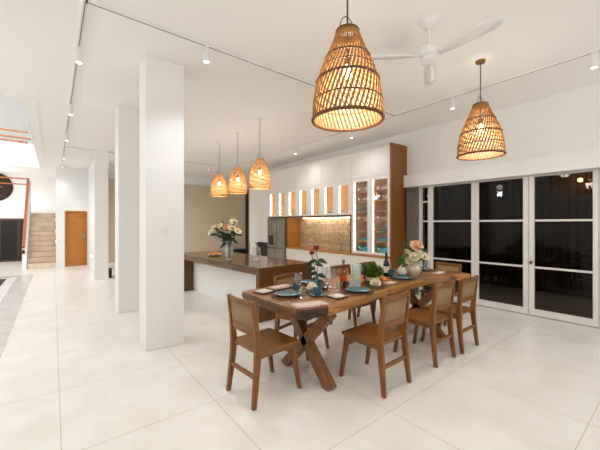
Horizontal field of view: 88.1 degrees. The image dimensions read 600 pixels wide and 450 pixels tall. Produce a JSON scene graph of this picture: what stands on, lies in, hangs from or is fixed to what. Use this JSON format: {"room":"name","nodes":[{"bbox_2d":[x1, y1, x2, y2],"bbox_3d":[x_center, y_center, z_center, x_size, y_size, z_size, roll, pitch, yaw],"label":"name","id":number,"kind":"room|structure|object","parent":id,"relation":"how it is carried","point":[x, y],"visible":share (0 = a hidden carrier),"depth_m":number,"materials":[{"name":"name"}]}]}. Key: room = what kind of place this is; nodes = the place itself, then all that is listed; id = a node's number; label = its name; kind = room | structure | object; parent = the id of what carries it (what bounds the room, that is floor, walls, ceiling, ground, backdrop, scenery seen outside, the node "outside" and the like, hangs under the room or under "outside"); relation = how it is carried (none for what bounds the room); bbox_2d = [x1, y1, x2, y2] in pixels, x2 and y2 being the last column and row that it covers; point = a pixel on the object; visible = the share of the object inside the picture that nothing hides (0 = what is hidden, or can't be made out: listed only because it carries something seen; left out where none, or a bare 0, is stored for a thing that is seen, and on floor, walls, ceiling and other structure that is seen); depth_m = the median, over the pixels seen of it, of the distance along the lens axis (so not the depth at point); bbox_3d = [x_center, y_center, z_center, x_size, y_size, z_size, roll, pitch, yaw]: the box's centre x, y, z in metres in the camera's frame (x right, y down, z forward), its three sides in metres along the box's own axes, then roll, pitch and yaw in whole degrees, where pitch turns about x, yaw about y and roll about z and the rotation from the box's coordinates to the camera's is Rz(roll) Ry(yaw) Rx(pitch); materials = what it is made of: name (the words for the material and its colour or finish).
{"room":"dining room","nodes":[
{"label":"dining room","id":0,"kind":"room"},
{"bbox_2d":[0,140,36,156],"bbox_3d":[-10.491,-2.495,9.518,3.830,0.430,0.120,0,0,-38],"label":"wall","id":1,"kind":"structure","parent":0,"point":[6,147],"depth_m":10.31,"materials":[{"name":"white paint"}]},
{"bbox_2d":[0,122,30,143],"bbox_3d":[-10.606,-3.086,9.478,3.600,0.731,0.080,0,0,-38],"label":"handrail","id":2,"kind":"object","parent":1,"relation":"on","point":[26,132],"visible":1,"depth_m":10.36,"materials":[{"name":"wood"}]},
{"bbox_2d":[0,95,55,251],"bbox_3d":[-11.801,-1.850,11.664,4.450,6.600,0.150,0,0,-38],"label":"wall","id":3,"kind":"structure","parent":0,"point":[10,107],"depth_m":12.20,"materials":[{"name":"white paint"}]},
{"bbox_2d":[0,173,12,200],"bbox_3d":[-11.566,-1.410,11.682,1.120,1.120,0.095,0,0,-38],"label":"wall ornament","id":4,"kind":"object","parent":3,"relation":"attached to","point":[6,190],"visible":0.88,"depth_m":11.87,"materials":[{"name":"wood"}]},
{"bbox_2d":[0,218,23,261],"bbox_3d":[-11.702,0.620,11.603,2.130,1.660,0.050,0,0,-38],"label":"door","id":5,"kind":"structure","parent":3,"relation":"in","point":[11,230],"depth_m":12.00,"materials":[{"name":"brown metal"}]},
{"bbox_2d":[56,162,92,270],"bbox_3d":[-7.185,-0.240,9.989,1.050,3.380,2.180,0,0,-38],"label":"wall","id":6,"kind":"structure","parent":0,"point":[74,186],"depth_m":10.51,"materials":[{"name":"white paint"}]},
{"bbox_2d":[65,211,86,266],"bbox_3d":[-7.773,0.500,10.760,0.630,1.900,0.160,0,0,-38],"label":"door","id":7,"kind":"structure","parent":6,"relation":"in","point":[75,221],"depth_m":10.74,"materials":[{"name":"orange wood"}]},
{"bbox_2d":[93,149,107,280],"bbox_3d":[-5.257,-0.240,8.175,0.310,3.380,0.360,0,0,-38],"label":"pillar","id":8,"kind":"structure","parent":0,"point":[100,157],"depth_m":8.03,"materials":[{"name":"white paint"}]},
{"bbox_2d":[115,105,138,312],"bbox_3d":[-2.922,-0.240,5.240,0.310,3.380,0.340,0,0,-38],"label":"pillar","id":9,"kind":"structure","parent":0,"point":[126,118],"depth_m":5.09,"materials":[{"name":"white paint"}]},
{"bbox_2d":[139,54,183,350],"bbox_3d":[-1.686,-0.240,3.783,0.430,3.380,0.340,0,0,-38],"label":"pillar","id":10,"kind":"structure","parent":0,"point":[161,82],"depth_m":3.65,"materials":[{"name":"white paint"}]},
{"bbox_2d":[108,179,249,262],"bbox_3d":[-4.626,-0.240,13.302,7.080,3.380,0.180,0,0,-38],"label":"wall","id":11,"kind":"structure","parent":0,"point":[202,211],"depth_m":13.55,"materials":[{"name":"beige paint"}]},
{"bbox_2d":[108,169,248,189],"bbox_3d":[-4.493,-1.780,12.973,6.880,0.300,0.500,0,0,-38],"label":"trim","id":12,"kind":"structure","parent":11,"relation":"attached to","point":[191,181],"depth_m":12.85,"materials":[{"name":"white paint"}]},
{"bbox_2d":[245,190,247,253],"bbox_3d":[-2.536,-0.090,14.811,0.130,3.080,0.060,0,0,-38],"label":"trim","id":13,"kind":"structure","parent":11,"relation":"attached to","point":[246,195],"depth_m":14.78,"materials":[{"name":"brown wood"}]},
{"bbox_2d":[0,261,599,449],"bbox_3d":[-2.497,1.550,6.191,12.600,0.200,21.200,0,0,-38],"label":"floor","id":14,"kind":"structure","parent":0,"point":[76,373],"depth_m":2.77,"materials":[{"name":"tile"}]},
{"bbox_2d":[0,274,32,356],"bbox_3d":[-6.099,1.448,3.933,3.750,0.004,9.750,0,0,-38],"label":"trim","id":15,"kind":"structure","parent":14,"relation":"on","point":[10,305],"depth_m":5.57,"materials":[{"name":"paint"}]},
{"bbox_2d":[21,178,55,269],"bbox_3d":[-9.475,-0.143,11.332,0.858,3.186,3.246,0,0,-38],"label":"staircase","id":16,"kind":"structure","parent":14,"relation":"on","point":[39,229],"depth_m":10.81,"materials":[{"name":"wood"}]},
{"bbox_2d":[108,263,114,277],"bbox_3d":[-4.735,1.275,8.884,1.350,0.350,0.500,0,0,-38],"label":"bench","id":17,"kind":"object","parent":14,"relation":"on","point":[110,265],"visible":0.21,"depth_m":8.34,"materials":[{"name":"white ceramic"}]},
{"bbox_2d":[184,250,311,322],"bbox_3d":[-1.293,1.050,6.100,1.080,0.800,3.250,0,0,-42],"label":"kitchen island","id":18,"kind":"object","parent":14,"relation":"on","point":[217,277],"visible":0.58,"depth_m":5.54,"materials":[{"name":"brown wood"}]},
{"bbox_2d":[184,250,311,269],"bbox_3d":[-1.293,0.662,6.100,1.080,0.025,3.250,0,0,-43],"label":"island countertop","id":19,"kind":"structure","parent":18,"relation":"on","point":[239,259],"depth_m":5.52,"materials":[{"name":"brown wood"}]},
{"bbox_3d":[-1.284,0.479,5.598,0.140,0.340,0.140,0,0,-38],"label":"glass vase","id":20,"kind":"object","parent":18,"relation":"on","visible":0},
{"bbox_2d":[216,221,231,255],"bbox_3d":[-1.370,0.281,5.584,0.293,0.678,0.105,0,0,11],"label":"lily","id":21,"kind":"object","parent":20,"relation":"in","point":[222,222],"visible":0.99,"depth_m":5.59,"materials":[{"name":"beige plant"}]},
{"bbox_2d":[225,223,234,257],"bbox_3d":[-1.233,0.299,5.557,0.245,0.641,0.134,0,0,-27],"label":"lily","id":22,"kind":"object","parent":20,"relation":"in","point":[231,226],"visible":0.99,"depth_m":5.56,"materials":[{"name":"beige plant"}]},
{"bbox_2d":[223,228,242,253],"bbox_3d":[-1.204,0.334,5.587,0.314,0.573,0.169,0,0,-38],"label":"lily","id":23,"kind":"object","parent":20,"relation":"in","point":[238,231],"visible":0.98,"depth_m":5.61,"materials":[{"name":"beige plant"}]},
{"bbox_2d":[226,294,301,410],"bbox_3d":[-0.319,1.030,2.723,0.519,0.840,0.429,0,0,-42],"label":"dining chair","id":24,"kind":"object","parent":14,"relation":"on","point":[243,317],"visible":1,"depth_m":2.61,"materials":[{"name":"brown wood"}]},
{"bbox_2d":[249,175,280,255],"bbox_3d":[-1.187,-0.085,10.511,0.528,3.070,1.190,0,0,-38],"label":"cupboard","id":25,"kind":"object","parent":14,"relation":"on","point":[258,199],"visible":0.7,"depth_m":10.33,"materials":[{"name":"white paint"}]},
{"bbox_2d":[256,242,267,255],"bbox_3d":[-1.107,0.980,10.339,0.360,0.740,0.780,0,0,-38],"label":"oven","id":26,"kind":"object","parent":25,"relation":"in","point":[263,247],"depth_m":10.24,"materials":[{"name":"black glass"}]},
{"bbox_2d":[267,218,286,258],"bbox_3d":[-0.541,0.640,9.651,0.572,1.620,0.940,0,0,-38],"label":"fridge","id":27,"kind":"object","parent":14,"relation":"on","point":[276,228],"visible":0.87,"depth_m":9.45,"materials":[{"name":"metal"}]},
{"bbox_2d":[286,249,298,260],"bbox_3d":[-0.011,1.083,9.033,0.528,0.734,0.596,0,0,-38],"label":"base cabinet","id":28,"kind":"object","parent":14,"relation":"on","point":[292,254],"visible":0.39,"depth_m":8.87,"materials":[{"name":"white paint"}]},
{"bbox_2d":[273,273,328,360],"bbox_3d":[0.010,1.030,3.598,0.519,0.840,0.429,0,0,37],"label":"dining chair","id":29,"kind":"object","parent":14,"relation":"on","point":[289,278],"visible":0.24,"depth_m":3.61,"materials":[{"name":"brown wood"}]},
{"bbox_2d":[299,250,314,277],"bbox_3d":[0.360,1.083,8.565,0.528,0.734,0.596,0,0,-38],"label":"base cabinet","id":30,"kind":"object","parent":14,"relation":"on","point":[304,255],"visible":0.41,"depth_m":8.41,"materials":[{"name":"white paint"}]},
{"bbox_2d":[313,251,328,278],"bbox_3d":[0.732,1.083,8.098,0.528,0.734,0.596,0,0,-38],"label":"base cabinet","id":31,"kind":"object","parent":14,"relation":"on","point":[325,270],"visible":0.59,"depth_m":7.88,"materials":[{"name":"white paint"}]},
{"bbox_2d":[329,253,346,277],"bbox_3d":[1.104,1.083,7.630,0.528,0.734,0.596,0,0,-38],"label":"base cabinet","id":32,"kind":"object","parent":14,"relation":"on","point":[334,259],"visible":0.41,"depth_m":7.49,"materials":[{"name":"white paint"}]},
{"bbox_2d":[330,264,375,326],"bbox_3d":[0.745,1.030,4.412,0.429,0.840,0.519,0,0,-38],"label":"dining chair","id":33,"kind":"object","parent":14,"relation":"on","point":[340,270],"visible":0.32,"depth_m":4.50,"materials":[{"name":"brown wood"}]},
{"bbox_2d":[242,266,470,390],"bbox_3d":[0.882,1.085,3.759,3.072,0.790,1.027,0,0,-38],"label":"dining table","id":34,"kind":"object","parent":14,"relation":"on","point":[325,314],"visible":0.51,"depth_m":2.96,"materials":[{"name":"brown wood"}]},
{"bbox_2d":[266,287,292,290],"bbox_3d":[-0.205,0.683,3.325,0.280,0.012,0.160,0,0,-44],"label":"wood board","id":35,"kind":"object","parent":34,"relation":"on","point":[287,287],"visible":0.46,"depth_m":3.24,"materials":[{"name":"brown"}]},
{"bbox_2d":[267,284,292,289],"bbox_3d":[-0.205,0.670,3.325,0.260,0.014,0.140,0,0,-44],"label":"napkin","id":36,"kind":"object","parent":35,"relation":"on","point":[281,286],"visible":0.93,"depth_m":3.29,"materials":[{"name":"fabric"}]},
{"bbox_2d":[270,293,304,299],"bbox_3d":[-0.117,0.686,2.974,0.336,0.006,0.336,0,0,-38],"label":"placemat","id":37,"kind":"object","parent":34,"relation":"on","point":[273,295],"visible":0.52,"depth_m":2.88,"materials":[{"name":"wicker"}]},
{"bbox_2d":[275,290,300,296],"bbox_3d":[-0.117,0.672,2.974,0.250,0.022,0.250,0,0,-38],"label":"dinner plate","id":38,"kind":"object","parent":37,"relation":"on","point":[285,293],"visible":0.99,"depth_m":3.00,"materials":[{"name":"teal ceramic"}]},
{"bbox_2d":[290,300,329,308],"bbox_3d":[0.085,0.682,2.648,0.300,0.014,0.150,0,0,-26],"label":"napkin","id":39,"kind":"object","parent":34,"relation":"on","point":[314,303],"visible":1,"depth_m":2.63,"materials":[{"name":"fabric"}]},
{"bbox_2d":[301,283,321,291],"bbox_3d":[0.124,0.648,3.191,0.237,0.086,0.240,0,0,-38],"label":"rose","id":40,"kind":"object","parent":34,"relation":"on","point":[310,285],"visible":0.77,"depth_m":3.18,"materials":[{"name":"beige plant"}]},
{"bbox_2d":[314,273,319,286],"bbox_3d":[0.184,0.615,3.367,0.076,0.150,0.076,0,0,-38],"label":"bud vase","id":41,"kind":"object","parent":34,"relation":"on","point":[316,281],"visible":0.76,"depth_m":3.35,"materials":[{"name":"glass"}]},
{"bbox_2d":[308,251,322,272],"bbox_3d":[0.167,0.492,3.361,0.165,0.402,0.068,0,0,9],"label":"rose","id":42,"kind":"object","parent":41,"relation":"in","point":[310,252],"visible":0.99,"depth_m":3.36,"materials":[{"name":"red plant"}]},
{"bbox_2d":[307,246,326,283],"bbox_3d":[0.185,0.455,3.366,0.220,0.429,0.070,0,0,6],"label":"rose","id":43,"kind":"object","parent":41,"relation":"in","point":[321,260],"visible":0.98,"depth_m":3.36,"materials":[{"name":"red plant"}]},
{"bbox_2d":[341,289,374,295],"bbox_3d":[0.587,0.686,3.150,0.336,0.006,0.336,0,0,-38],"label":"placemat","id":44,"kind":"object","parent":34,"relation":"on","point":[344,291],"visible":0.56,"depth_m":3.05,"materials":[{"name":"wicker"}]},
{"bbox_2d":[345,287,369,292],"bbox_3d":[0.587,0.672,3.150,0.250,0.022,0.250,0,0,-38],"label":"dinner plate","id":45,"kind":"object","parent":44,"relation":"on","point":[352,289],"visible":1,"depth_m":3.18,"materials":[{"name":"teal ceramic"}]},
{"bbox_2d":[358,262,384,282],"bbox_3d":[0.832,0.566,3.643,0.313,0.247,0.279,0,0,21],"label":"centrepiece","id":46,"kind":"object","parent":34,"relation":"on","point":[370,270],"visible":0.97,"depth_m":3.60,"materials":[{"name":"green plant"}]},
{"bbox_2d":[364,278,386,287],"bbox_3d":[0.832,0.645,3.409,0.255,0.094,0.258,0,0,-38],"label":"rose","id":47,"kind":"object","parent":34,"relation":"on","point":[374,282],"visible":1,"depth_m":3.40,"materials":[{"name":"beige plant"}]},
{"bbox_2d":[383,252,388,275],"bbox_3d":[1.145,0.534,4.118,0.077,0.312,0.077,0,0,-38],"label":"wine bottle","id":48,"kind":"object","parent":34,"relation":"on","point":[386,262],"visible":0.99,"depth_m":4.09,"materials":[{"name":"black"}]},
{"bbox_2d":[398,264,406,275],"bbox_3d":[1.370,0.615,4.157,0.120,0.150,0.184,0,0,-3],"label":"jar","id":49,"kind":"object","parent":34,"relation":"on","point":[401,271],"visible":0.79,"depth_m":4.11,"materials":[{"name":"white ceramic"}]},
{"bbox_2d":[389,277,416,281],"bbox_3d":[1.285,0.686,3.878,0.336,0.006,0.336,0,0,-38],"label":"placemat","id":50,"kind":"object","parent":34,"relation":"on","point":[390,278],"visible":0.53,"depth_m":3.82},
{"bbox_2d":[392,275,412,279],"bbox_3d":[1.285,0.672,3.878,0.250,0.022,0.250,0,0,-38],"label":"dinner plate","id":51,"kind":"object","parent":50,"relation":"on","point":[402,277],"visible":1,"depth_m":3.91,"materials":[{"name":"teal ceramic"}]},
{"bbox_2d":[406,261,421,275],"bbox_3d":[1.530,0.595,4.156,0.196,0.190,0.196,0,0,-38],"label":"flower vase","id":52,"kind":"object","parent":34,"relation":"on","point":[414,269],"visible":0.79,"depth_m":4.09,"materials":[{"name":"beige ceramic"}]},
{"bbox_2d":[400,258,413,267],"bbox_3d":[1.431,0.526,4.133,0.190,0.168,0.125,0,0,13],"label":"rose","id":53,"kind":"object","parent":52,"relation":"in","point":[409,261],"visible":0.95,"depth_m":4.11,"materials":[{"name":"beige plant"}]},
{"bbox_2d":[409,252,420,260],"bbox_3d":[1.482,0.489,4.119,0.199,0.241,0.217,0,0,-10],"label":"rose","id":54,"kind":"object","parent":52,"relation":"in","point":[413,256],"visible":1,"depth_m":4.06,"materials":[{"name":"beige plant"}]},
{"bbox_2d":[406,240,423,261],"bbox_3d":[1.565,0.411,4.151,0.221,0.397,0.214,0,0,-38],"label":"rose","id":55,"kind":"object","parent":52,"relation":"in","point":[419,246],"visible":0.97,"depth_m":4.12,"materials":[{"name":"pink plant"}]},
{"bbox_2d":[347,255,366,273],"bbox_3d":[1.476,1.083,7.162,0.528,0.734,0.596,0,0,-38],"label":"base cabinet","id":56,"kind":"object","parent":14,"relation":"on","point":[352,260],"visible":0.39,"depth_m":7.04,"materials":[{"name":"white paint"}]},
{"bbox_2d":[339,290,411,398],"bbox_3d":[0.700,1.030,2.896,0.429,0.840,0.519,0,0,-40],"label":"dining chair","id":57,"kind":"object","parent":14,"relation":"on","point":[394,311],"visible":1,"depth_m":2.77,"materials":[{"name":"brown wood"}]},
{"bbox_2d":[357,261,396,316],"bbox_3d":[1.207,1.030,4.780,0.429,0.840,0.519,0,0,-38],"label":"dining chair","id":58,"kind":"object","parent":14,"relation":"on","point":[359,266],"visible":0.23,"depth_m":4.85,"materials":[{"name":"brown wood"}]},
{"bbox_2d":[367,257,389,268],"bbox_3d":[1.848,1.083,6.695,0.528,0.734,0.596,0,0,-38],"label":"base cabinet","id":59,"kind":"object","parent":14,"relation":"on","point":[378,261],"visible":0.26,"depth_m":6.52,"materials":[{"name":"white paint"}]},
{"bbox_2d":[286,246,389,258],"bbox_3d":[0.914,0.689,7.861,0.538,0.052,3.585,0,0,-38],"label":"countertop","id":60,"kind":"structure","parent":59,"relation":"on","point":[306,248],"depth_m":7.55,"materials":[{"name":"brown wood"}]},
{"bbox_2d":[286,215,351,252],"bbox_3d":[0.588,0.225,8.269,0.539,0.875,2.540,0,0,-38],"label":"niche","id":61,"kind":"object","parent":60,"relation":"on","point":[326,231],"visible":0.94,"depth_m":8.60,"materials":[{"name":"stone"}]},
{"bbox_2d":[287,188,296,216],"bbox_3d":[-0.028,-0.618,9.053,0.528,0.805,0.503,0,0,-38],"label":"display cabinet","id":62,"kind":"object","parent":61,"relation":"on","point":[291,193],"visible":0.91,"depth_m":9.05,"materials":[{"name":"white wood"}]},
{"bbox_2d":[297,186,308,215],"bbox_3d":[0.287,-0.618,8.658,0.528,0.805,0.503,0,0,-38],"label":"display cabinet","id":63,"kind":"object","parent":61,"relation":"on","point":[302,192],"visible":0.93,"depth_m":8.65,"materials":[{"name":"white wood"}]},
{"bbox_2d":[309,184,321,215],"bbox_3d":[0.601,-0.618,8.263,0.528,0.805,0.503,0,0,-38],"label":"display cabinet","id":64,"kind":"object","parent":61,"relation":"on","point":[315,191],"visible":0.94,"depth_m":8.28,"materials":[{"name":"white wood"}]},
{"bbox_2d":[322,182,335,215],"bbox_3d":[0.915,-0.618,7.868,0.528,0.805,0.503,0,0,-38],"label":"display cabinet","id":65,"kind":"object","parent":61,"relation":"on","point":[328,189],"visible":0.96,"depth_m":7.88,"materials":[{"name":"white wood"}]},
{"bbox_2d":[336,180,351,214],"bbox_3d":[1.230,-0.618,7.472,0.528,0.805,0.503,0,0,-38],"label":"display cabinet","id":66,"kind":"object","parent":61,"relation":"on","point":[343,188],"visible":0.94,"depth_m":7.49,"materials":[{"name":"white wood"}]},
{"bbox_2d":[352,177,369,253],"bbox_3d":[1.550,-0.180,7.069,0.528,1.680,0.523,0,0,-38],"label":"display cabinet","id":67,"kind":"object","parent":60,"relation":"on","point":[361,227],"visible":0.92,"depth_m":7.17,"materials":[{"name":"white wood"}]},
{"bbox_2d":[370,174,389,255],"bbox_3d":[1.875,-0.180,6.660,0.528,1.680,0.518,0,0,-38],"label":"display cabinet","id":68,"kind":"object","parent":60,"relation":"on","point":[380,208],"visible":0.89,"depth_m":6.77,"materials":[{"name":"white wood"}]},
{"bbox_2d":[390,142,406,294],"bbox_3d":[2.045,-0.100,6.432,0.548,3.100,0.042,0,0,-38],"label":"end panel","id":69,"kind":"object","parent":14,"relation":"on","point":[398,153],"visible":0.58,"depth_m":6.37,"materials":[{"name":"brown wood"}]},
{"bbox_2d":[393,280,455,367],"bbox_3d":[1.381,1.030,3.444,0.429,0.840,0.519,0,0,-38],"label":"dining chair","id":70,"kind":"object","parent":14,"relation":"on","point":[443,293],"visible":0.89,"depth_m":3.29,"materials":[{"name":"brown wood"}]},
{"bbox_2d":[419,262,462,325],"bbox_3d":[2.139,1.030,4.716,0.519,0.840,0.429,0,0,-37],"label":"dining chair","id":71,"kind":"object","parent":14,"relation":"on","point":[444,266],"visible":0.39,"depth_m":4.77,"materials":[{"name":"brown wood"}]},
{"bbox_2d":[420,275,478,353],"bbox_3d":[1.816,1.030,3.765,0.429,0.840,0.519,0,0,-38],"label":"dining chair","id":72,"kind":"object","parent":14,"relation":"on","point":[467,292],"visible":0.79,"depth_m":3.58,"materials":[{"name":"brown wood"}]},
{"bbox_2d":[0,0,599,181],"bbox_3d":[-2.497,-2.105,6.191,12.600,0.350,21.200,0,0,-38],"label":"ceiling","id":73,"kind":"structure","parent":0,"point":[224,96],"depth_m":3.77,"materials":[{"name":"paint"}]},
{"bbox_2d":[33,96,45,168],"bbox_3d":[-6.423,-1.924,7.713,0.030,0.012,7.730,0,0,-38],"label":"trim","id":74,"kind":"structure","parent":73,"relation":"attached to","point":[34,97],"depth_m":6.07,"materials":[{"name":"paint"}]},
{"bbox_2d":[62,0,87,160],"bbox_3d":[-4.915,-1.918,6.524,0.036,0.024,9.906,0,0,-38],"label":"ceiling track","id":75,"kind":"object","parent":73,"relation":"attached to","point":[84,4],"visible":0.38,"depth_m":3.29,"materials":[{"name":"white metal"}]},
{"bbox_2d":[75,46,82,63],"bbox_3d":[-2.384,-1.822,3.342,0.068,0.168,0.068,0,0,-38],"label":"track spotlight","id":76,"kind":"object","parent":75,"relation":"attached to","point":[78,51],"visible":1,"depth_m":3.32,"materials":[{"name":"white metal"}]},
{"bbox_2d":[66,146,231,167],"bbox_3d":[-4.061,-1.918,9.062,4.491,0.024,0.036,0,0,-38],"label":"ceiling track","id":77,"kind":"object","parent":73,"relation":"attached to","point":[66,146],"visible":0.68,"depth_m":9.47,"materials":[{"name":"white metal"}]},
{"bbox_2d":[211,141,227,196],"bbox_3d":[-1.891,-1.286,7.261,0.397,1.287,0.397,0,0,-34],"label":"rattan pendant","id":78,"kind":"object","parent":73,"relation":"hanging from","point":[216,182],"visible":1,"depth_m":7.17,"materials":[{"name":"brown wicker"}]},
{"bbox_2d":[228,132,246,193],"bbox_3d":[-1.317,-1.286,6.555,0.397,1.287,0.397,0,0,-34],"label":"rattan pendant","id":79,"kind":"object","parent":73,"relation":"hanging from","point":[234,176],"visible":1,"depth_m":6.46,"materials":[{"name":"brown wicker"}]},
{"bbox_2d":[86,0,394,115],"bbox_3d":[-0.084,-1.918,4.061,4.491,0.024,0.036,0,0,-38],"label":"ceiling track","id":80,"kind":"object","parent":73,"relation":"attached to","point":[90,2],"visible":0.96,"depth_m":3.23,"materials":[{"name":"white metal"}]},
{"bbox_2d":[203,45,209,62],"bbox_3d":[-1.005,-1.822,3.328,0.068,0.168,0.068,0,0,-38],"label":"track spotlight","id":81,"kind":"object","parent":80,"relation":"attached to","point":[206,51],"visible":1,"depth_m":3.30,"materials":[{"name":"white metal"}]},
{"bbox_2d":[249,117,270,189],"bbox_3d":[-0.731,-1.286,5.641,0.397,1.287,0.397,0,0,-34],"label":"rattan pendant","id":82,"kind":"object","parent":73,"relation":"hanging from","point":[256,162],"visible":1,"depth_m":5.55,"materials":[{"name":"brown wicker"}]},
{"bbox_2d":[311,0,384,131],"bbox_3d":[0.335,-1.327,2.192,0.512,1.205,0.512,0,0,-34],"label":"rattan pendant","id":83,"kind":"object","parent":73,"relation":"hanging from","point":[355,41],"visible":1,"depth_m":2.07,"materials":[{"name":"brown wicker"}]},
{"bbox_2d":[232,48,599,166],"bbox_3d":[1.626,-1.918,5.522,0.036,0.024,12.656,0,0,-38],"label":"ceiling track","id":84,"kind":"object","parent":73,"relation":"attached to","point":[595,50],"visible":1,"depth_m":4.43,"materials":[{"name":"white metal"}]},
{"bbox_2d":[590,51,598,68],"bbox_3d":[3.275,-1.822,3.449,0.068,0.168,0.068,0,0,-38],"label":"track spotlight","id":85,"kind":"object","parent":84,"relation":"attached to","point":[594,57],"visible":1,"depth_m":3.43,"materials":[{"name":"white metal"}]},
{"bbox_2d":[363,15,503,85],"bbox_3d":[1.327,-1.726,2.888,1.067,0.407,1.063,0,0,-38],"label":"ceiling fan","id":86,"kind":"object","parent":73,"relation":"hanging from","point":[429,54],"visible":0.98,"depth_m":2.88,"materials":[{"name":"white metal"}]},
{"bbox_2d":[456,58,505,160],"bbox_3d":[2.134,-1.365,3.667,0.512,1.130,0.512,0,0,-34],"label":"rattan pendant","id":87,"kind":"object","parent":73,"relation":"hanging from","point":[480,107],"visible":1,"depth_m":3.58,"materials":[{"name":"brown wicker"}]},
{"bbox_2d":[262,84,599,294],"bbox_3d":[2.937,-0.240,5.914,0.200,3.380,13.600,0,0,-38],"label":"wall","id":88,"kind":"structure","parent":0,"point":[567,122],"depth_m":4.99,"materials":[{"name":"white paint"}]},
{"bbox_2d":[268,191,276,216],"bbox_3d":[-0.656,-0.618,9.844,0.528,0.805,0.503,0,0,-38],"label":"display cabinet","id":89,"kind":"object","parent":88,"relation":"attached to","point":[272,196],"visible":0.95,"depth_m":9.85,"materials":[{"name":"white wood"}]},
{"bbox_2d":[268,171,276,191],"bbox_3d":[-0.656,-1.320,9.844,0.528,0.600,0.503,0,0,-38],"label":"upper cabinet","id":90,"kind":"object","parent":88,"relation":"attached to","point":[273,175],"visible":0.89,"depth_m":9.63,"materials":[{"name":"white paint"}]},
{"bbox_2d":[277,189,286,216],"bbox_3d":[-0.342,-0.618,9.448,0.528,0.805,0.503,0,0,-38],"label":"display cabinet","id":91,"kind":"object","parent":88,"relation":"attached to","point":[281,194],"visible":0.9,"depth_m":9.46,"materials":[{"name":"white wood"}]},
{"bbox_2d":[297,164,308,187],"bbox_3d":[0.287,-1.320,8.658,0.528,0.600,0.503,0,0,-38],"label":"upper cabinet","id":92,"kind":"object","parent":88,"relation":"attached to","point":[303,170],"visible":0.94,"depth_m":8.47,"materials":[{"name":"white paint"}]},
{"bbox_2d":[309,161,321,185],"bbox_3d":[0.601,-1.320,8.263,0.528,0.600,0.503,0,0,-38],"label":"upper cabinet","id":93,"kind":"object","parent":88,"relation":"attached to","point":[315,168],"visible":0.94,"depth_m":8.09,"materials":[{"name":"white paint"}]},
{"bbox_2d":[322,157,335,183],"bbox_3d":[0.915,-1.320,7.868,0.528,0.600,0.503,0,0,-38],"label":"upper cabinet","id":94,"kind":"object","parent":88,"relation":"attached to","point":[328,165],"visible":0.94,"depth_m":7.68,"materials":[{"name":"white paint"}]},
{"bbox_2d":[336,154,351,181],"bbox_3d":[1.230,-1.320,7.472,0.528,0.600,0.503,0,0,-38],"label":"upper cabinet","id":95,"kind":"object","parent":88,"relation":"attached to","point":[343,163],"visible":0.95,"depth_m":7.28,"materials":[{"name":"white paint"}]},
{"bbox_2d":[352,149,369,178],"bbox_3d":[1.550,-1.320,7.069,0.528,0.600,0.523,0,0,-38],"label":"upper cabinet","id":96,"kind":"object","parent":88,"relation":"attached to","point":[360,160],"visible":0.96,"depth_m":6.88,"materials":[{"name":"white paint"}]},
{"bbox_2d":[370,144,389,176],"bbox_3d":[1.875,-1.320,6.660,0.528,0.600,0.518,0,0,-38],"label":"upper cabinet","id":97,"kind":"object","parent":88,"relation":"attached to","point":[379,156],"visible":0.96,"depth_m":6.48,"materials":[{"name":"white paint"}]},
{"bbox_2d":[407,187,418,293],"bbox_3d":[2.324,0.340,6.404,0.068,2.180,0.274,0,0,-38],"label":"curtain","id":98,"kind":"object","parent":88,"relation":"hanging from","point":[412,193],"visible":0.56,"depth_m":6.39,"materials":[{"name":"beige fabric"}]},
{"bbox_2d":[420,186,429,294],"bbox_3d":[2.559,0.309,6.316,0.050,2.258,0.200,0,0,-38],"label":"window","id":99,"kind":"structure","parent":88,"relation":"in","point":[428,187],"depth_m":6.35,"materials":[{"name":"white"}]},
{"bbox_2d":[430,181,474,302],"bbox_3d":[2.888,0.309,5.904,0.050,2.258,0.855,0,0,-38],"label":"door","id":100,"kind":"structure","parent":88,"relation":"in","point":[432,220],"depth_m":5.81,"materials":[{"name":"white"}]},
{"bbox_2d":[404,149,599,187],"bbox_3d":[4.626,-0.885,3.501,0.160,0.250,7.720,0,0,-38],"label":"trim","id":101,"kind":"structure","parent":88,"relation":"attached to","point":[588,159],"depth_m":4.95,"materials":[{"name":"white paint"}]},
{"bbox_2d":[475,176,528,313],"bbox_3d":[3.394,0.309,5.249,0.072,2.258,0.790,0,0,-38],"label":"door","id":102,"kind":"structure","parent":88,"relation":"in","point":[524,309],"depth_m":5.10,"materials":[{"name":"white"}]},
{"bbox_2d":[529,169,598,327],"bbox_3d":[3.891,0.309,4.615,0.084,2.258,0.810,0,0,-38],"label":"door","id":103,"kind":"structure","parent":88,"relation":"in","point":[594,322],"depth_m":4.54,"materials":[{"name":"white"}]},
{"bbox_2d":[599,169,599,327],"bbox_3d":[4.418,0.309,3.980,0.050,2.258,0.830,0,0,-38],"label":"door","id":104,"kind":"structure","parent":88,"relation":"in","point":[599,169],"depth_m":4.29,"materials":[{"name":"white"}]},
{"label":"outside","id":105,"kind":"structure","parent":0,"visible":0},
{"bbox_2d":[480,271,592,298],"bbox_3d":[4.807,1.530,7.274,4.420,0.140,13.400,0,0,-38],"label":"patio","id":106,"kind":"structure","parent":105,"point":[543,288],"depth_m":7.13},
{"bbox_2d":[448,235,504,275],"bbox_3d":[4.287,0.863,7.795,1.242,1.190,1.407,0,0,-38],"label":"shrub","id":107,"kind":"object","parent":106,"relation":"on","point":[463,249],"visible":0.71,"depth_m":7.76,"materials":[{"name":"green plant"}]},
{"bbox_2d":[425,172,592,291],"bbox_3d":[5.456,0.155,7.662,0.080,2.610,13.200,0,0,-38],"label":"fence","id":108,"kind":"object","parent":106,"relation":"on","point":[505,197],"visible":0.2,"depth_m":7.71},
{"bbox_2d":[556,247,592,288],"bbox_3d":[5.816,0.957,6.049,1.285,1.012,1.139,0,0,20],"label":"shrub","id":109,"kind":"object","parent":106,"relation":"on","point":[583,259],"visible":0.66,"depth_m":6.20,"materials":[{"name":"green plant"}]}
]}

